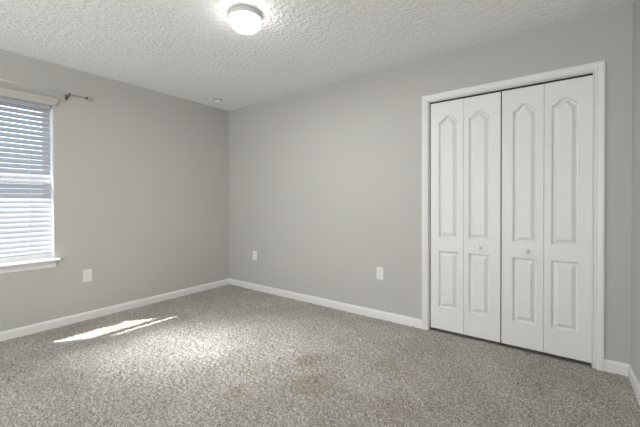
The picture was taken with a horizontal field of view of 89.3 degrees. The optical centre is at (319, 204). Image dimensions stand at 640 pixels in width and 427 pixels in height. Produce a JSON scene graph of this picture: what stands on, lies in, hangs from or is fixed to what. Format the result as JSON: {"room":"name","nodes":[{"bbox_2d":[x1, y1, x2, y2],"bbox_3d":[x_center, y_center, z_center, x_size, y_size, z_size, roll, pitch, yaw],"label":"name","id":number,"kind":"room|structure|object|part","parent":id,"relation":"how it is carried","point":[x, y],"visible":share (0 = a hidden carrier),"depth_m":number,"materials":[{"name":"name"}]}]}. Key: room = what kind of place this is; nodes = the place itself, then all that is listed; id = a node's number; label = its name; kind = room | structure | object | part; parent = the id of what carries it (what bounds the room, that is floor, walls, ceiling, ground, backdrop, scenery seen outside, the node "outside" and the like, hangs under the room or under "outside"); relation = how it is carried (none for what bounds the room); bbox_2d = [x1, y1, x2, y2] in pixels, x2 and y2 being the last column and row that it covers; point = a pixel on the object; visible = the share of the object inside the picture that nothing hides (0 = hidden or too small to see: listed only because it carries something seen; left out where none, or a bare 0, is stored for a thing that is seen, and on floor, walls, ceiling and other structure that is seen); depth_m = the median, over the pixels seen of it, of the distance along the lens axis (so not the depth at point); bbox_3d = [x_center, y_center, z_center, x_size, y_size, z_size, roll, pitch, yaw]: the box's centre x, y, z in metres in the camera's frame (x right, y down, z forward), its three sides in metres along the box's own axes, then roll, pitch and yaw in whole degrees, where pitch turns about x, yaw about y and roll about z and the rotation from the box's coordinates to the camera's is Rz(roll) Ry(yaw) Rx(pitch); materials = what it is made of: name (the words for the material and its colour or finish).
{"room":"empty bedroom","nodes":[
{"label":"empty bedroom","id":0,"kind":"room"},
{"bbox_2d":[0,49,228,331],"bbox_3d":[-2.338,-0.084,3.276,0.140,2.454,3.350,0,1,36],"label":"wall","id":1,"kind":"structure","parent":0,"point":[141,175],"depth_m":3.45,"materials":[{"name":"grey paint"}]},
{"bbox_2d":[0,105,60,273],"bbox_3d":[-2.730,-0.178,2.687,0.198,1.514,0.874,0,1,36],"label":"window","id":2,"kind":"structure","parent":1,"relation":"in","point":[39,261],"depth_m":2.96,"materials":[{"name":"white plastic"}]},
{"bbox_3d":[-2.773,0.101,2.722,0.026,0.760,0.774,0,1,36],"label":"sash","id":3,"kind":"part","parent":2,"relation":"part of","materials":[{"name":"white plastic"}]},
{"bbox_2d":[0,87,57,257],"bbox_3d":[-2.708,-0.263,2.670,0.122,1.422,0.860,0,1,36],"label":"window blind","id":4,"kind":"object","parent":2,"relation":"attached to","point":[25,227],"visible":1,"depth_m":2.85,"materials":[{"name":"grey plastic"}]},
{"bbox_3d":[-2.731,0.440,2.695,0.052,0.016,0.786,0,1,36],"label":"rail","id":5,"kind":"part","parent":4,"relation":"part of","materials":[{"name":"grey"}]},
{"bbox_3d":[-2.592,-0.228,2.881,0.039,1.314,0.002,0,1,36],"label":"ladder cord","id":6,"kind":"part","parent":4,"relation":"part of","materials":[{"name":"white fabric"}]},
{"bbox_3d":[-2.798,-0.575,2.733,0.026,0.650,0.774,0,1,36],"label":"sash","id":7,"kind":"part","parent":2,"relation":"part of","materials":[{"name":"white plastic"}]},
{"bbox_2d":[0,79,92,100],"bbox_3d":[-2.660,-1.018,2.627,0.108,0.058,1.388,0,1,36],"label":"curtain rod","id":8,"kind":"object","parent":1,"relation":"attached to","point":[67,95],"visible":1,"depth_m":2.96,"materials":[{"name":"silver metal"}]},
{"bbox_2d":[83,269,91,281],"bbox_3d":[-2.300,0.697,3.206,0.008,0.121,0.074,0,1,36],"label":"wall outlet","id":9,"kind":"object","parent":1,"relation":"attached to","point":[87,274],"visible":1,"depth_m":3.20,"materials":[{"name":"white plastic"}]},
{"bbox_2d":[0,278,228,341],"bbox_3d":[-2.273,1.095,3.242,0.014,0.081,3.350,0,1,36],"label":"baseboard","id":10,"kind":"structure","parent":1,"relation":"attached to","point":[55,323],"depth_m":3.29,"materials":[{"name":"white paint"}]},
{"bbox_2d":[0,0,633,110],"bbox_3d":[-0.411,-1.368,2.294,4.400,0.120,4.320,0,1,36],"label":"ceiling","id":11,"kind":"structure","parent":0,"point":[191,50],"depth_m":2.51,"materials":[{"name":"white paint"}]},
{"bbox_2d":[213,98,221,102],"bbox_3d":[-1.283,-1.302,4.069,0.112,0.040,0.112,0,1,36],"label":"smoke detector","id":12,"kind":"object","parent":11,"relation":"attached to","point":[216,100],"visible":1,"depth_m":4.04,"materials":[{"name":"white plastic"}]},
{"bbox_2d":[229,5,260,33],"bbox_3d":[-0.510,-1.248,2.216,0.212,0.118,0.212,0,1,36],"label":"ceiling light","id":13,"kind":"object","parent":11,"relation":"attached to","point":[245,19],"visible":1,"depth_m":2.15,"materials":[{"name":"white glass"}]},
{"bbox_2d":[0,284,639,426],"bbox_3d":[-0.403,1.231,2.318,4.400,0.202,4.320,0,1,36],"label":"floor","id":14,"kind":"structure","parent":0,"point":[229,355],"depth_m":2.17,"materials":[{"name":"carpet"}]},
{"bbox_2d":[228,4,632,363],"bbox_3d":[0.405,-0.094,3.406,4.400,2.454,0.115,0,1,36],"label":"wall","id":15,"kind":"structure","parent":0,"point":[325,182],"depth_m":3.22,"materials":[{"name":"grey paint"}]},
{"bbox_2d":[253,251,256,259],"bbox_3d":[-0.860,0.665,4.271,0.074,0.121,0.008,0,1,36],"label":"wall outlet","id":16,"kind":"object","parent":15,"relation":"attached to","point":[254,252],"visible":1,"depth_m":4.26,"materials":[{"name":"white plastic"}]},
{"bbox_2d":[229,278,421,328],"bbox_3d":[-0.178,1.083,3.770,2.757,0.081,0.014,0,1,36],"label":"baseboard","id":17,"kind":"structure","parent":15,"relation":"attached to","point":[417,323],"depth_m":3.51,"materials":[{"name":"white paint"}]},
{"bbox_2d":[377,267,383,279],"bbox_3d":[0.592,0.674,3.200,0.074,0.121,0.008,0,1,36],"label":"wall outlet","id":18,"kind":"object","parent":15,"relation":"attached to","point":[380,270],"visible":1,"depth_m":3.19,"materials":[{"name":"white plastic"}]},
{"bbox_2d":[431,92,500,341],"bbox_3d":[1.220,0.100,2.754,0.554,2.006,0.078,0,1,36],"label":"door","id":19,"kind":"structure","parent":15,"relation":"in","point":[465,132],"depth_m":2.74,"materials":[{"name":"white paint"}]},
{"bbox_2d":[430,73,592,104],"bbox_3d":[1.451,-0.910,2.594,1.121,0.015,0.025,0,1,36],"label":"trim","id":20,"kind":"structure","parent":15,"relation":"attached to","point":[591,73],"depth_m":2.52,"materials":[{"name":"grey"}]},
{"bbox_2d":[422,60,605,370],"bbox_3d":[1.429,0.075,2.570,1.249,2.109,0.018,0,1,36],"label":"trim","id":21,"kind":"structure","parent":15,"relation":"attached to","point":[599,67],"depth_m":2.23,"materials":[{"name":"white paint"}]},
{"bbox_2d":[501,75,592,362],"bbox_3d":[1.672,0.102,2.420,0.555,2.006,0.078,0,1,36],"label":"door","id":22,"kind":"structure","parent":15,"relation":"in","point":[547,129],"depth_m":2.40,"materials":[{"name":"white paint"}]},
{"bbox_2d":[604,359,630,376],"bbox_3d":[1.990,1.091,2.171,0.134,0.081,0.014,0,1,36],"label":"baseboard","id":23,"kind":"structure","parent":15,"relation":"attached to","point":[610,366],"depth_m":2.17,"materials":[{"name":"white paint"}]},
{"bbox_2d":[631,0,639,383],"bbox_3d":[1.098,-0.071,0.742,0.120,2.454,3.350,0,1,36],"label":"wall","id":24,"kind":"structure","parent":0,"point":[635,233],"depth_m":2.01,"materials":[{"name":"grey paint"}]},
{"bbox_2d":[628,365,639,405],"bbox_3d":[1.048,1.107,0.792,0.014,0.081,3.350,0,1,36],"label":"baseboard","id":25,"kind":"structure","parent":24,"relation":"attached to","point":[635,384],"depth_m":1.97,"materials":[{"name":"white paint"}]}
]}

